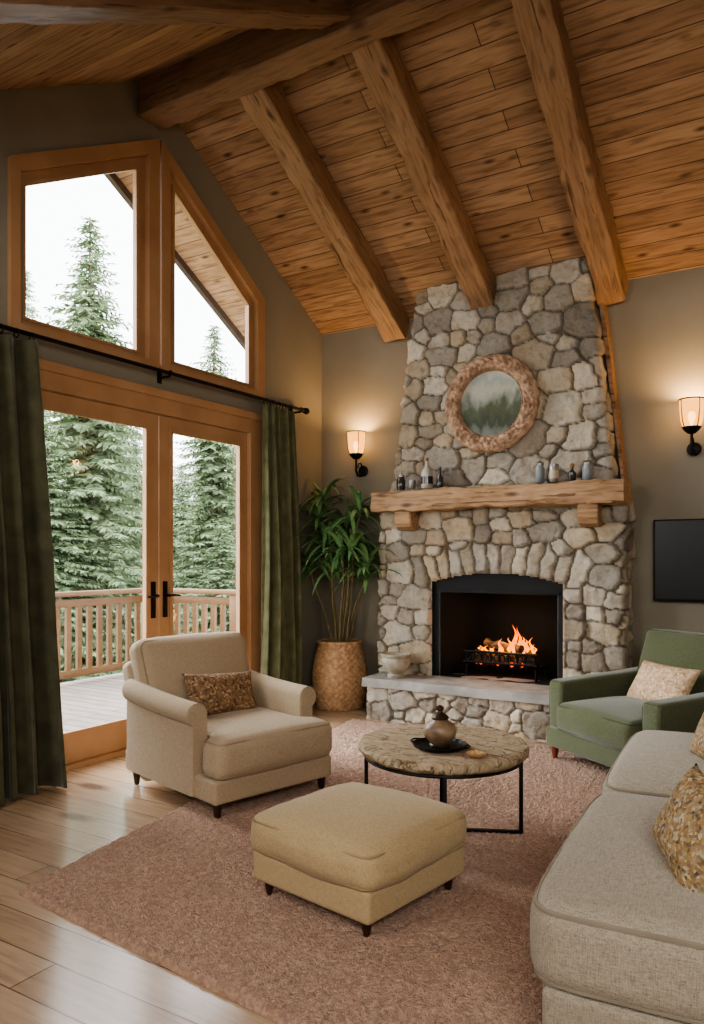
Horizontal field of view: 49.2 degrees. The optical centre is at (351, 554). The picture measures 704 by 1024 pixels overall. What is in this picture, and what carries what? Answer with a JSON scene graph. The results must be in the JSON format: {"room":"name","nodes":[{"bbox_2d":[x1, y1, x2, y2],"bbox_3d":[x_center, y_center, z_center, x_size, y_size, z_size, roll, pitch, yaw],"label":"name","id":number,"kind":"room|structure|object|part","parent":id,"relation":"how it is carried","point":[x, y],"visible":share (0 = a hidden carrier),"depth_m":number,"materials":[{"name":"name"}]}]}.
{"room":"living room","nodes":[
{"label":"living room","id":0,"kind":"room"},
{"bbox_2d":[0,81,321,686],"bbox_3d":[-2.216,-1.015,4.230,0.080,4.730,7.550,0,0,32],"label":"wall","id":1,"kind":"structure","parent":0,"point":[39,119],"depth_m":5.83,"materials":[{"name":"beige paint"}]},
{"bbox_2d":[8,139,159,371],"bbox_3d":[-1.711,-2.138,4.990,0.085,1.655,1.175,0,0,32],"label":"window","id":2,"kind":"structure","parent":1,"relation":"in","point":[142,157],"depth_m":5.13,"materials":[{"name":"brown wood"}]},
{"bbox_3d":[-1.735,-2.090,4.983,0.032,1.444,1.012,0,0,32],"label":"sash","id":3,"kind":"part","parent":2,"relation":"part of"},
{"bbox_2d":[41,390,159,763],"bbox_3d":[-1.655,0.157,5.051,0.102,2.323,1.067,0,0,32],"label":"door","id":4,"kind":"structure","parent":1,"relation":"in","point":[80,744],"depth_m":5.36,"materials":[{"name":"brown wood"}]},
{"bbox_3d":[-1.411,0.320,5.419,0.072,0.260,0.121,0,0,32],"label":"handle","id":5,"kind":"part","parent":4,"relation":"part of","materials":[{"name":"black metal"}]},
{"bbox_2d":[39,359,261,770],"bbox_3d":[-1.395,0.085,5.497,0.115,2.530,2.370,0,0,32],"label":"trim","id":6,"kind":"structure","parent":1,"relation":"attached to","point":[57,378],"depth_m":5.84,"materials":[{"name":"wood"}]},
{"bbox_2d":[0,324,309,413],"bbox_3d":[-1.497,-1.275,5.191,0.140,0.090,4.100,0,0,32],"label":"curtain rod","id":7,"kind":"object","parent":1,"relation":"attached to","point":[169,373],"visible":0.85,"depth_m":5.29,"materials":[{"name":"black metal"}]},
{"bbox_2d":[0,324,66,805],"bbox_3d":[-2.052,0.017,4.026,0.329,2.643,1.294,0,0,32],"label":"curtain","id":8,"kind":"object","parent":7,"relation":"hanging from","point":[32,752],"visible":1,"depth_m":4.35,"materials":[{"name":"green fabric"}]},
{"bbox_2d":[260,398,301,684],"bbox_3d":[-0.581,0.018,6.540,0.175,2.641,0.561,0,0,26],"label":"curtain","id":9,"kind":"object","parent":7,"relation":"hanging from","point":[281,609],"visible":0.9,"depth_m":6.46,"materials":[{"name":"green fabric"}]},
{"bbox_2d":[158,415,246,651],"bbox_3d":[-1.113,0.157,5.933,0.102,2.323,0.983,0,0,32],"label":"door","id":10,"kind":"structure","parent":1,"relation":"in","point":[167,426],"depth_m":5.62,"materials":[{"name":"brown wood"}]},
{"bbox_3d":[-1.309,0.320,5.586,0.072,0.260,0.121,0,0,32],"label":"handle","id":11,"kind":"part","parent":10,"relation":"part of","materials":[{"name":"black metal"}]},
{"bbox_2d":[160,140,264,400],"bbox_3d":[-1.083,-2.138,6.015,0.085,1.655,1.189,0,0,32],"label":"window","id":12,"kind":"structure","parent":1,"relation":"in","point":[174,185],"depth_m":5.83,"materials":[{"name":"brown wood"}]},
{"bbox_3d":[-1.099,-2.088,6.019,0.032,1.440,1.010,0,0,32],"label":"sash","id":13,"kind":"part","parent":12,"relation":"part of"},
{"bbox_2d":[0,701,549,1023],"bbox_3d":[0.247,1.410,2.718,5.900,0.120,7.550,0,0,32],"label":"floor","id":14,"kind":"structure","parent":0,"point":[55,969],"depth_m":2.73,"materials":[{"name":"brown wood"}]},
{"bbox_2d":[19,718,610,1023],"bbox_3d":[0.389,1.334,3.857,2.549,0.031,4.119,0,0,23],"label":"rug","id":15,"kind":"object","parent":14,"relation":"on","point":[180,891],"visible":0.45,"depth_m":2.84,"materials":[{"name":"carpet"}]},
{"bbox_2d":[122,631,331,818],"bbox_3d":[-0.731,0.914,4.450,0.876,0.860,1.073,0,0,-43],"label":"armchair","id":16,"kind":"object","parent":15,"relation":"on","point":[216,760],"visible":0.94,"depth_m":4.23,"materials":[{"name":"beige fabric"}]},
{"bbox_3d":[-1.260,1.296,4.500,0.055,0.097,0.055,0,0,-43],"label":"leg","id":17,"kind":"part","parent":16,"relation":"part of","materials":[{"name":"brown wood"}]},
{"bbox_3d":[-0.993,0.965,4.726,0.778,0.700,0.310,0,0,-43],"label":"backrest","id":18,"kind":"part","parent":16,"relation":"part of","materials":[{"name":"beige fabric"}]},
{"bbox_3d":[-1.045,0.985,4.236,0.120,0.527,0.720,0,0,-43],"label":"armrest","id":19,"kind":"part","parent":16,"relation":"part of","materials":[{"name":"beige fabric"}]},
{"bbox_2d":[129,631,248,699],"bbox_3d":[-0.962,0.745,4.695,0.765,0.522,0.318,0,0,-43],"label":"cushion","id":20,"kind":"object","parent":16,"relation":"on","point":[160,663],"depth_m":4.54,"materials":[{"name":"beige fabric"}]},
{"bbox_3d":[-0.683,1.296,3.891,0.055,0.097,0.055,0,0,-43],"label":"leg","id":21,"kind":"part","parent":16,"relation":"part of","materials":[{"name":"brown wood"}]},
{"bbox_2d":[182,671,257,715],"bbox_3d":[-0.756,0.805,4.466,0.167,0.267,0.500,0,0,44],"label":"throw pillow","id":22,"kind":"object","parent":16,"relation":"on","point":[223,692],"visible":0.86,"depth_m":4.40,"materials":[{"name":"brown fabric"}]},
{"bbox_3d":[-0.724,1.196,4.443,0.790,0.125,0.950,0,0,-43],"label":"seat","id":23,"kind":"part","parent":16,"relation":"part of","materials":[{"name":"beige fabric"}]},
{"bbox_2d":[203,707,331,780],"bbox_3d":[-0.648,1.038,4.364,0.792,0.273,0.833,0,0,-43],"label":"seat cushion","id":24,"kind":"object","parent":16,"relation":"on","point":[260,743],"depth_m":4.09,"materials":[{"name":"beige fabric"}]},
{"bbox_3d":[-0.500,0.985,4.752,0.120,0.527,0.720,0,0,-43],"label":"armrest","id":25,"kind":"part","parent":16,"relation":"part of","materials":[{"name":"beige fabric"}]},
{"bbox_3d":[-0.175,1.296,4.372,0.055,0.097,0.055,0,0,-43],"label":"leg","id":26,"kind":"part","parent":16,"relation":"part of","materials":[{"name":"brown wood"}]},
{"bbox_2d":[250,782,466,936],"bbox_3d":[0.030,1.150,3.032,0.699,0.360,0.708,0,0,42],"label":"ottoman","id":27,"kind":"object","parent":15,"relation":"on","point":[359,852],"visible":1,"depth_m":2.82,"materials":[{"name":"fabric"}]},
{"bbox_3d":[-0.323,1.296,3.012,0.046,0.068,0.046,0,0,42],"label":"leg","id":28,"kind":"part","parent":27,"relation":"part of","materials":[{"name":"brown wood"}]},
{"bbox_3d":[0.051,1.296,2.680,0.046,0.068,0.046,0,0,42],"label":"leg","id":29,"kind":"part","parent":27,"relation":"part of","materials":[{"name":"brown wood"}]},
{"bbox_3d":[0.383,1.296,3.055,0.046,0.068,0.046,0,0,42],"label":"leg","id":30,"kind":"part","parent":27,"relation":"part of","materials":[{"name":"brown wood"}]},
{"bbox_2d":[358,724,529,833],"bbox_3d":[0.439,1.112,3.699,0.815,0.436,0.816,0,0,32],"label":"coffee table","id":31,"kind":"object","parent":15,"relation":"on","point":[391,749],"visible":0.8,"depth_m":3.51,"materials":[{"name":"brown stone"}]},
{"bbox_3d":[0.070,1.145,3.734,0.018,0.370,0.018,0,0,6],"label":"leg","id":32,"kind":"part","parent":31,"relation":"part of","materials":[{"name":"black metal"}]},
{"bbox_2d":[410,737,470,753],"bbox_3d":[0.408,0.882,3.561,0.260,0.026,0.264,0,0,-23],"label":"serving tray","id":33,"kind":"object","parent":31,"relation":"on","point":[457,745],"visible":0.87,"depth_m":3.55,"materials":[{"name":"black metal"}]},
{"bbox_2d":[423,705,456,748],"bbox_3d":[0.408,0.791,3.562,0.156,0.192,0.156,0,0,32],"label":"ceramic jar","id":34,"kind":"object","parent":33,"relation":"on","point":[439,731],"visible":1,"depth_m":3.52,"materials":[{"name":"brown ceramic"}]},
{"bbox_3d":[0.408,0.727,3.562,0.084,0.064,0.084,0,0,32],"label":"lid","id":35,"kind":"part","parent":34,"relation":"part of","materials":[{"name":"ceramic"}]},
{"bbox_3d":[0.473,1.145,4.066,0.018,0.370,0.018,0,0,6],"label":"leg","id":36,"kind":"part","parent":31,"relation":"part of","materials":[{"name":"black metal"}]},
{"bbox_3d":[0.402,1.145,3.330,0.018,0.370,0.018,0,0,6],"label":"leg","id":37,"kind":"part","parent":31,"relation":"part of","materials":[{"name":"black metal"}]},
{"bbox_2d":[466,750,485,757],"bbox_3d":[0.548,0.884,3.401,0.092,0.022,0.089,0,0,32],"label":"shell dish","id":38,"kind":"object","parent":31,"relation":"on","point":[475,753],"visible":1,"depth_m":3.39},
{"bbox_3d":[0.806,1.145,3.663,0.018,0.370,0.018,0,0,6],"label":"leg","id":39,"kind":"part","parent":31,"relation":"part of","materials":[{"name":"black metal"}]},
{"bbox_2d":[530,730,703,1023],"bbox_3d":[1.391,0.911,2.841,0.978,0.838,2.342,0,0,27],"label":"sofa","id":40,"kind":"object","parent":15,"relation":"on","point":[616,938],"visible":0.89,"depth_m":1.99,"materials":[{"name":"beige fabric"}]},
{"bbox_3d":[1.422,1.215,2.826,0.910,0.180,2.310,0,0,27],"label":"seat","id":41,"kind":"part","parent":40,"relation":"part of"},
{"bbox_2d":[602,730,703,794],"bbox_3d":[1.563,1.026,3.419,0.755,0.288,1.154,0,0,27],"label":"seat cushion","id":42,"kind":"object","parent":40,"relation":"on","point":[652,762],"depth_m":3.28,"materials":[{"name":"fabric"}]},
{"bbox_2d":[652,763,703,894],"bbox_3d":[0.969,0.785,2.164,0.170,0.326,0.408,0,0,4],"label":"throw pillow","id":43,"kind":"object","parent":40,"relation":"on","point":[678,829],"visible":0.98,"depth_m":2.12,"materials":[{"name":"fabric"}]},
{"bbox_2d":[690,712,703,759],"bbox_3d":[1.568,0.775,3.227,0.173,0.306,0.446,0,0,-1],"label":"throw pillow","id":44,"kind":"object","parent":40,"relation":"on","point":[697,745],"visible":1,"depth_m":3.31,"materials":[{"name":"fabric"}]},
{"bbox_2d":[546,629,703,766],"bbox_3d":[1.869,0.915,4.798,1.024,0.841,0.995,0,0,-23],"label":"armchair","id":45,"kind":"object","parent":15,"relation":"on","point":[592,717],"visible":0.66,"depth_m":4.75,"materials":[{"name":"green fabric"}]},
{"bbox_3d":[1.327,1.284,5.016,0.055,0.102,0.055,0,0,-23],"label":"leg","id":46,"kind":"part","parent":45,"relation":"part of","materials":[{"name":"brown wood"}]},
{"bbox_3d":[1.867,1.183,4.795,0.910,0.125,0.920,0,0,-23],"label":"seat","id":47,"kind":"part","parent":45,"relation":"part of","materials":[{"name":"green fabric"}]},
{"bbox_3d":[1.712,1.012,5.181,0.852,0.484,0.163,0,0,-23],"label":"armrest","id":48,"kind":"part","parent":45,"relation":"part of","materials":[{"name":"green fabric"}]},
{"bbox_2d":[557,696,646,750],"bbox_3d":[1.766,1.032,4.752,0.796,0.254,0.681,0,0,-23],"label":"seat cushion","id":49,"kind":"object","parent":45,"relation":"on","point":[590,723],"depth_m":4.62,"materials":[{"name":"green fabric"}]},
{"bbox_2d":[626,660,701,700],"bbox_3d":[1.934,0.815,4.798,0.200,0.254,0.506,0,0,-23],"label":"throw pillow","id":50,"kind":"object","parent":45,"relation":"on","point":[653,681],"visible":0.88,"depth_m":4.73,"materials":[{"name":"beige fabric"}]},
{"bbox_2d":[638,629,703,694],"bbox_3d":[2.158,0.751,4.918,0.307,0.513,0.752,0,0,-23],"label":"cushion","id":51,"kind":"object","parent":45,"relation":"on","point":[682,649],"depth_m":4.91,"materials":[{"name":"green fabric"}]},
{"bbox_3d":[2.036,1.011,4.418,0.853,0.483,0.163,0,0,-23],"label":"armrest","id":52,"kind":"part","parent":45,"relation":"part of","materials":[{"name":"green fabric"}]},
{"bbox_2d":[312,638,367,710],"bbox_3d":[-0.107,1.052,6.825,0.497,0.595,0.497,0,0,23],"label":"wicker basket","id":53,"kind":"object","parent":14,"relation":"on","point":[339,668],"visible":0.91,"depth_m":6.64,"materials":[{"name":"wicker"}]},
{"bbox_2d":[294,476,402,641],"bbox_3d":[-0.053,0.051,6.675,1.046,1.567,0.822,0,0,32],"label":"potted plant","id":54,"kind":"object","parent":53,"relation":"on","point":[327,540],"visible":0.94,"depth_m":6.73,"materials":[{"name":"green plant"}]},
{"bbox_3d":[-0.259,0.481,6.846,0.237,0.705,0.024,0,0,11],"label":"stem","id":55,"kind":"part","parent":54,"relation":"part of","materials":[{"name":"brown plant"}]},
{"bbox_3d":[-0.206,0.250,6.873,0.200,1.163,0.026,0,0,23],"label":"stem","id":56,"kind":"part","parent":54,"relation":"part of","materials":[{"name":"green plant"}]},
{"bbox_3d":[-0.164,0.340,6.753,0.027,0.982,0.114,0,0,37],"label":"stem","id":57,"kind":"part","parent":54,"relation":"part of","materials":[{"name":"green plant"}]},
{"bbox_3d":[-0.154,0.431,6.899,0.032,0.803,0.160,0,0,-35],"label":"stem","id":58,"kind":"part","parent":54,"relation":"part of","materials":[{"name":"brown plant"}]},
{"bbox_3d":[-0.091,0.405,6.688,0.035,0.853,0.159,0,0,-11],"label":"stem","id":59,"kind":"part","parent":54,"relation":"part of","materials":[{"name":"green plant"}]},
{"bbox_3d":[-0.073,0.305,6.917,0.031,1.052,0.078,0,0,14],"label":"stem","id":60,"kind":"part","parent":54,"relation":"part of","materials":[{"name":"green plant"}]},
{"bbox_3d":[-0.071,0.270,6.845,0.065,1.121,0.023,0,0,-15],"label":"stem","id":61,"kind":"part","parent":54,"relation":"part of","materials":[{"name":"green plant"}]},
{"bbox_3d":[-0.050,0.380,6.711,0.030,0.903,0.189,0,0,-29],"label":"stem","id":62,"kind":"part","parent":54,"relation":"part of","materials":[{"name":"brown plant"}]},
{"bbox_3d":[0.003,0.210,6.724,0.180,1.242,0.031,0,0,40],"label":"stem","id":63,"kind":"part","parent":54,"relation":"part of","materials":[{"name":"green plant"}]},
{"bbox_3d":[0.020,0.501,6.768,0.260,0.666,0.026,0,0,25],"label":"stem","id":64,"kind":"part","parent":54,"relation":"part of","materials":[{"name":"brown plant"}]},
{"bbox_3d":[0.041,0.456,6.815,0.186,0.753,0.025,0,0,18],"label":"stem","id":65,"kind":"part","parent":54,"relation":"part of","materials":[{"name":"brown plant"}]},
{"bbox_2d":[361,257,635,741],"bbox_3d":[1.182,-0.460,6.237,2.118,3.620,0.995,0,0,32],"label":"fireplace","id":66,"kind":"object","parent":14,"relation":"on","point":[488,552],"depth_m":6.06,"materials":[{"name":"stone"}]},
{"bbox_2d":[380,651,410,677],"bbox_3d":[0.363,0.910,6.349,0.256,0.195,0.256,0,0,32],"label":"bowl","id":67,"kind":"object","parent":66,"relation":"on","point":[395,663],"visible":1,"depth_m":6.27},
{"bbox_2d":[397,473,404,489],"bbox_3d":[0.410,-0.618,6.420,0.074,0.145,0.074,0,0,32],"label":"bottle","id":68,"kind":"object","parent":66,"relation":"on","point":[400,481],"visible":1,"depth_m":6.39,"materials":[{"name":"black glass"}]},
{"bbox_2d":[408,480,415,488],"bbox_3d":[0.496,-0.580,6.349,0.063,0.070,0.063,0,0,32],"label":"cup","id":69,"kind":"object","parent":66,"relation":"on","point":[411,483],"visible":1,"depth_m":6.33,"materials":[{"name":"grey metal"}]},
{"bbox_2d":[421,458,432,488],"bbox_3d":[0.615,-0.670,6.294,0.100,0.251,0.100,0,0,32],"label":"bottle","id":70,"kind":"object","parent":66,"relation":"on","point":[426,475],"visible":0.98,"depth_m":6.26,"materials":[{"name":"ceramic"}]},
{"bbox_2d":[437,466,442,487],"bbox_3d":[0.714,-0.634,6.233,0.053,0.178,0.053,0,0,32],"label":"oil bottle","id":71,"kind":"object","parent":66,"relation":"on","point":[439,478],"visible":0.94,"depth_m":6.21,"materials":[{"name":"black glass"}]},
{"bbox_2d":[445,353,539,453],"bbox_3d":[1.094,-1.205,6.097,0.794,0.798,0.115,0,0,32],"label":"round mirror","id":72,"kind":"object","parent":66,"relation":"attached to","point":[492,403],"visible":1,"depth_m":6.09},
{"bbox_2d":[461,371,521,435],"bbox_3d":[1.111,-1.205,6.123,0.540,0.540,0.032,0,0,32],"label":"painting","id":73,"kind":"object","parent":72,"relation":"attached to","point":[491,401],"depth_m":6.11},
{"bbox_2d":[371,479,631,512],"bbox_3d":[1.108,-0.452,6.072,2.060,0.202,0.309,0,0,32],"label":"mantel shelf","id":74,"kind":"object","parent":66,"relation":"attached to","point":[522,496],"depth_m":5.91,"materials":[{"name":"wood"}]},
{"bbox_3d":[1.272,0.896,6.348,0.630,0.224,0.311,0,0,32],"label":"fire grate","id":75,"kind":"part","parent":66,"relation":"part of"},
{"bbox_2d":[472,650,538,664],"bbox_3d":[1.260,0.846,6.327,0.545,0.111,0.102,0,0,27],"label":"grate","id":76,"kind":"object","parent":66,"relation":"on","point":[479,655],"visible":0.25,"depth_m":6.28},
{"bbox_2d":[483,638,523,652],"bbox_3d":[1.257,0.754,6.376,0.078,0.098,0.410,0,0,-35],"label":"log","id":77,"kind":"object","parent":76,"relation":"on","point":[491,644],"visible":0.84,"depth_m":6.38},
{"bbox_2d":[478,627,536,653],"bbox_3d":[1.274,0.701,6.348,0.525,0.254,0.194,0,0,32],"label":"flames","id":78,"kind":"object","parent":76,"relation":"on","point":[511,646],"visible":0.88,"depth_m":6.25},
{"bbox_2d":[484,648,538,658],"bbox_3d":[1.331,0.846,6.441,0.457,0.110,0.102,0,0,28],"label":"log","id":79,"kind":"object","parent":66,"relation":"on","point":[529,652],"visible":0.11,"depth_m":6.36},
{"bbox_2d":[535,459,544,482],"bbox_3d":[1.420,-0.634,5.800,0.070,0.178,0.070,0,0,32],"label":"glass jar","id":80,"kind":"object","parent":66,"relation":"on","point":[539,470],"visible":1,"depth_m":5.77,"materials":[{"name":"grey glass"}]},
{"bbox_3d":[1.420,-0.699,5.800,0.063,0.048,0.063,0,0,32],"label":"lid","id":81,"kind":"part","parent":80,"relation":"part of","materials":[{"name":"grey metal"}]},
{"bbox_2d":[549,464,558,482],"bbox_3d":[1.511,-0.612,5.744,0.070,0.135,0.070,0,0,32],"label":"metal tin","id":82,"kind":"object","parent":66,"relation":"on","point":[553,468],"visible":1,"depth_m":5.72,"materials":[{"name":"grey metal"}]},
{"bbox_2d":[568,463,575,480],"bbox_3d":[1.625,-0.613,5.674,0.060,0.136,0.060,0,0,32],"label":"perfume bottle","id":83,"kind":"object","parent":66,"relation":"on","point":[571,474],"visible":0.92,"depth_m":5.65,"materials":[{"name":"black glass"}]},
{"bbox_2d":[582,457,593,479],"bbox_3d":[1.725,-0.631,5.613,0.081,0.172,0.081,0,0,32],"label":"lidded jar","id":84,"kind":"object","parent":66,"relation":"on","point":[588,469],"visible":0.97,"depth_m":5.58,"materials":[{"name":"ceramic"}]},
{"bbox_3d":[1.725,-0.689,5.613,0.074,0.055,0.074,0,0,32],"label":"lid","id":85,"kind":"part","parent":84,"relation":"part of","materials":[{"name":"grey metal"}]},
{"bbox_2d":[0,0,703,336],"bbox_3d":[0.676,-2.629,4.125,6.640,1.651,5.518,0,0,32],"label":"ceiling","id":86,"kind":"structure","parent":0,"point":[639,64],"depth_m":5.17,"materials":[{"name":"brown wood"}]},
{"bbox_2d":[104,173,244,349],"bbox_3d":[-2.174,-2.607,5.876,0.050,1.805,5.500,0,0,32],"label":"trim","id":87,"kind":"structure","parent":86,"relation":"attached to","point":[112,178],"depth_m":7.05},
{"bbox_2d":[0,0,350,29],"bbox_3d":[-0.752,-2.475,3.401,0.218,1.626,2.658,0,0,32],"label":"rafter","id":88,"kind":"object","parent":86,"relation":"attached to","point":[242,14],"visible":0.99,"depth_m":3.38,"materials":[{"name":"wood"}]},
{"bbox_2d":[137,0,478,129],"bbox_3d":[1.035,-3.191,3.907,5.780,0.323,0.240,0,0,32],"label":"ridge beam","id":89,"kind":"structure","parent":86,"relation":"attached to","point":[248,62],"depth_m":4.81,"materials":[{"name":"wood"}]},
{"bbox_2d":[239,82,408,341],"bbox_3d":[-0.137,-2.584,5.938,0.229,1.386,2.190,0,0,31],"label":"rafter","id":90,"kind":"object","parent":86,"relation":"attached to","point":[268,108],"visible":0.91,"depth_m":5.76,"materials":[{"name":"wood"}]},
{"bbox_2d":[352,36,495,309],"bbox_3d":[0.616,-2.587,5.478,0.228,1.379,2.188,0,0,32],"label":"rafter","id":91,"kind":"object","parent":86,"relation":"attached to","point":[383,69],"visible":0.91,"depth_m":5.23,"materials":[{"name":"wood"}]},
{"bbox_2d":[511,0,628,306],"bbox_3d":[1.451,-2.584,4.965,0.228,1.385,2.190,0,0,32],"label":"rafter","id":92,"kind":"object","parent":86,"relation":"attached to","point":[543,35],"visible":1,"depth_m":4.79,"materials":[{"name":"wood"}]},
{"bbox_2d":[322,266,703,690],"bbox_3d":[2.225,-0.370,5.846,5.800,3.440,0.150,0,0,32],"label":"wall","id":93,"kind":"structure","parent":0,"point":[657,332],"depth_m":5.81,"materials":[{"name":"beige paint"}]},
{"bbox_2d":[346,430,367,476],"bbox_3d":[0.048,-0.913,6.964,0.181,0.404,0.220,0,0,32],"label":"wall sconce","id":94,"kind":"object","parent":93,"relation":"attached to","point":[355,438],"visible":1,"depth_m":6.89,"materials":[{"name":"black metal"}]},
{"bbox_3d":[0.038,-1.010,6.947,0.168,0.200,0.168,0,0,32],"label":"lamp shade","id":95,"kind":"part","parent":94,"relation":"part of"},
{"bbox_3d":[0.069,-0.800,6.997,0.020,0.179,0.138,0,0,32],"label":"arm","id":96,"kind":"part","parent":94,"relation":"part of","materials":[{"name":"black metal"}]},
{"bbox_2d":[599,303,627,479],"bbox_3d":[1.980,-1.302,5.838,0.210,1.535,0.120,0,0,32],"label":"trim","id":97,"kind":"structure","parent":93,"relation":"attached to","point":[603,308],"depth_m":5.80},
{"bbox_2d":[653,519,703,601],"bbox_3d":[2.693,0.040,5.424,1.060,0.600,0.079,0,0,32],"label":"television","id":98,"kind":"object","parent":93,"relation":"attached to","point":[678,544],"visible":1,"depth_m":5.57,"materials":[{"name":"black metal"}]},
{"bbox_2d":[678,396,703,456],"bbox_3d":[2.435,-0.913,5.500,0.181,0.404,0.220,0,0,32],"label":"wall sconce","id":99,"kind":"object","parent":93,"relation":"attached to","point":[691,409],"visible":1,"depth_m":5.43,"materials":[{"name":"black metal"}]},
{"bbox_3d":[2.424,-1.010,5.483,0.168,0.200,0.168,0,0,32],"label":"lamp shade","id":100,"kind":"part","parent":99,"relation":"part of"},
{"bbox_3d":[2.455,-0.800,5.533,0.020,0.179,0.138,0,0,32],"label":"arm","id":101,"kind":"part","parent":99,"relation":"part of","materials":[{"name":"black metal"}]},
{"label":"outside","id":102,"kind":"structure","parent":0,"visible":0},
{"bbox_2d":[60,673,126,732],"bbox_3d":[-2.776,1.415,6.157,2.850,0.070,5.850,0,0,32],"label":"deck","id":103,"kind":"object","parent":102,"point":[88,702],"visible":0.02,"depth_m":7.24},
{"bbox_2d":[55,588,142,678],"bbox_3d":[-3.670,0.887,7.234,0.140,0.985,4.760,0,0,32],"label":"deck railing","id":104,"kind":"object","parent":103,"relation":"on","point":[89,603],"visible":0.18,"depth_m":8.57,"materials":[{"name":"brown wood"}]},
{"bbox_3d":[-3.670,1.280,7.234,0.040,0.080,4.750,0,0,32],"label":"rail","id":105,"kind":"part","parent":104,"relation":"part of","materials":[{"name":"brown wood"}]},
{"bbox_3d":[-3.670,0.420,7.234,0.140,0.050,4.750,0,0,32],"label":"rail","id":106,"kind":"part","parent":104,"relation":"part of","materials":[{"name":"brown wood"}]},
{"bbox_3d":[-3.670,0.520,7.234,0.040,0.080,4.750,0,0,32],"label":"rail","id":107,"kind":"part","parent":104,"relation":"part of","materials":[{"name":"brown wood"}]},
{"bbox_3d":[-2.454,0.910,9.215,0.110,0.940,0.110,0,0,32],"label":"post","id":108,"kind":"part","parent":104,"relation":"part of","materials":[{"name":"brown wood"}]},
{"bbox_2d":[173,588,235,634],"bbox_3d":[-1.277,0.887,8.575,2.535,0.985,0.140,0,0,32],"label":"deck railing","id":109,"kind":"object","parent":103,"relation":"on","point":[195,600],"visible":0.11,"depth_m":8.81,"materials":[{"name":"brown wood"}]},
{"bbox_3d":[-1.279,0.520,8.577,2.530,0.080,0.040,0,0,32],"label":"rail","id":110,"kind":"part","parent":109,"relation":"part of","materials":[{"name":"brown wood"}]},
{"bbox_3d":[-1.279,0.420,8.577,2.530,0.050,0.140,0,0,32],"label":"rail","id":111,"kind":"part","parent":109,"relation":"part of","materials":[{"name":"brown wood"}]},
{"bbox_3d":[-1.292,0.910,8.584,0.110,0.940,0.110,0,0,32],"label":"post","id":112,"kind":"part","parent":109,"relation":"part of","materials":[{"name":"brown wood"}]},
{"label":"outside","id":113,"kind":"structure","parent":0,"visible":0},
{"bbox_3d":[-42.671,4.329,56.771,120.000,0.798,120.000,0,0,32],"label":"ground","id":114,"kind":"structure","parent":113,"visible":0},
{"bbox_2d":[26,271,82,596],"bbox_3d":[-9.126,-1.611,21.092,5.666,12.387,5.447,0,0,15],"label":"spruce tree","id":115,"kind":"object","parent":114,"relation":"on","point":[30,310],"visible":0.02,"depth_m":21.04,"materials":[{"name":"green plant"}]},
{"bbox_2d":[53,419,78,497],"bbox_3d":[-11.233,-1.353,30.944,5.319,11.606,5.385,0,0,43],"label":"spruce tree","id":116,"kind":"object","parent":114,"relation":"on","point":[56,419],"visible":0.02,"depth_m":30.54,"materials":[{"name":"green plant"}]},
{"bbox_2d":[45,434,140,682],"bbox_3d":[-5.434,1.147,13.898,4.301,6.762,4.628,0,0,27],"label":"spruce tree","id":117,"kind":"object","parent":114,"relation":"on","point":[59,533],"visible":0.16,"depth_m":13.90,"materials":[{"name":"green plant"}]},
{"bbox_2d":[97,424,130,649],"bbox_3d":[-7.719,-0.168,24.897,4.318,9.439,4.151,0,0,33],"label":"spruce tree","id":118,"kind":"object","parent":114,"relation":"on","point":[122,468],"visible":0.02,"depth_m":24.86,"materials":[{"name":"green plant"}]},
{"bbox_2d":[103,424,142,483],"bbox_3d":[-10.143,-1.242,32.905,6.182,11.654,5.745,0,0,44],"label":"spruce tree","id":119,"kind":"object","parent":114,"relation":"on","point":[115,424],"visible":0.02,"depth_m":32.93,"materials":[{"name":"green plant"}]},
{"bbox_2d":[42,216,204,680],"bbox_3d":[-5.138,-1.064,14.930,5.054,11.028,5.116,0,0,16],"label":"spruce tree","id":120,"kind":"object","parent":114,"relation":"on","point":[88,438],"visible":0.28,"depth_m":14.74,"materials":[{"name":"green plant"}]},
{"bbox_2d":[103,430,185,653],"bbox_3d":[-5.505,0.639,19.953,4.001,7.789,3.846,0,0,6],"label":"spruce tree","id":121,"kind":"object","parent":114,"relation":"on","point":[138,516],"visible":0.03,"depth_m":19.80,"materials":[{"name":"green plant"}]},
{"bbox_2d":[173,445,178,512],"bbox_3d":[-7.492,-0.205,30.974,4.320,9.311,4.267,0,0,25],"label":"spruce tree","id":122,"kind":"object","parent":114,"relation":"on","point":[173,445],"visible":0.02,"depth_m":30.96,"materials":[{"name":"green plant"}]},
{"bbox_2d":[133,325,236,634],"bbox_3d":[-3.226,-0.416,18.146,4.373,9.945,4.549,0,0,-12],"label":"spruce tree","id":123,"kind":"object","parent":114,"relation":"on","point":[213,506],"visible":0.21,"depth_m":17.75,"materials":[{"name":"green plant"}]},
{"bbox_2d":[173,464,199,632],"bbox_3d":[-4.739,1.011,21.118,4.301,7.042,4.628,0,0,36],"label":"spruce tree","id":124,"kind":"object","parent":114,"relation":"on","point":[179,501],"visible":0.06,"depth_m":20.82,"materials":[{"name":"green plant"}]},
{"bbox_2d":[173,526,235,634],"bbox_3d":[-2.252,1.986,14.091,4.628,5.045,4.301,0,0,35],"label":"spruce tree","id":125,"kind":"object","parent":114,"relation":"on","point":[216,580],"visible":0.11,"depth_m":13.83,"materials":[{"name":"green plant"}]},
{"bbox_2d":[185,444,230,550],"bbox_3d":[-6.208,-0.514,33.172,5.391,10.163,5.010,0,0,-9],"label":"spruce tree","id":126,"kind":"object","parent":114,"relation":"on","point":[198,444],"visible":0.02,"depth_m":32.81,"materials":[{"name":"green plant"}]},
{"bbox_2d":[225,445,235,586],"bbox_3d":[-3.402,0.066,23.032,4.068,8.768,4.018,0,0,34],"label":"spruce tree","id":127,"kind":"object","parent":114,"relation":"on","point":[233,533],"visible":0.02,"depth_m":22.78,"materials":[{"name":"green plant"}]}
]}

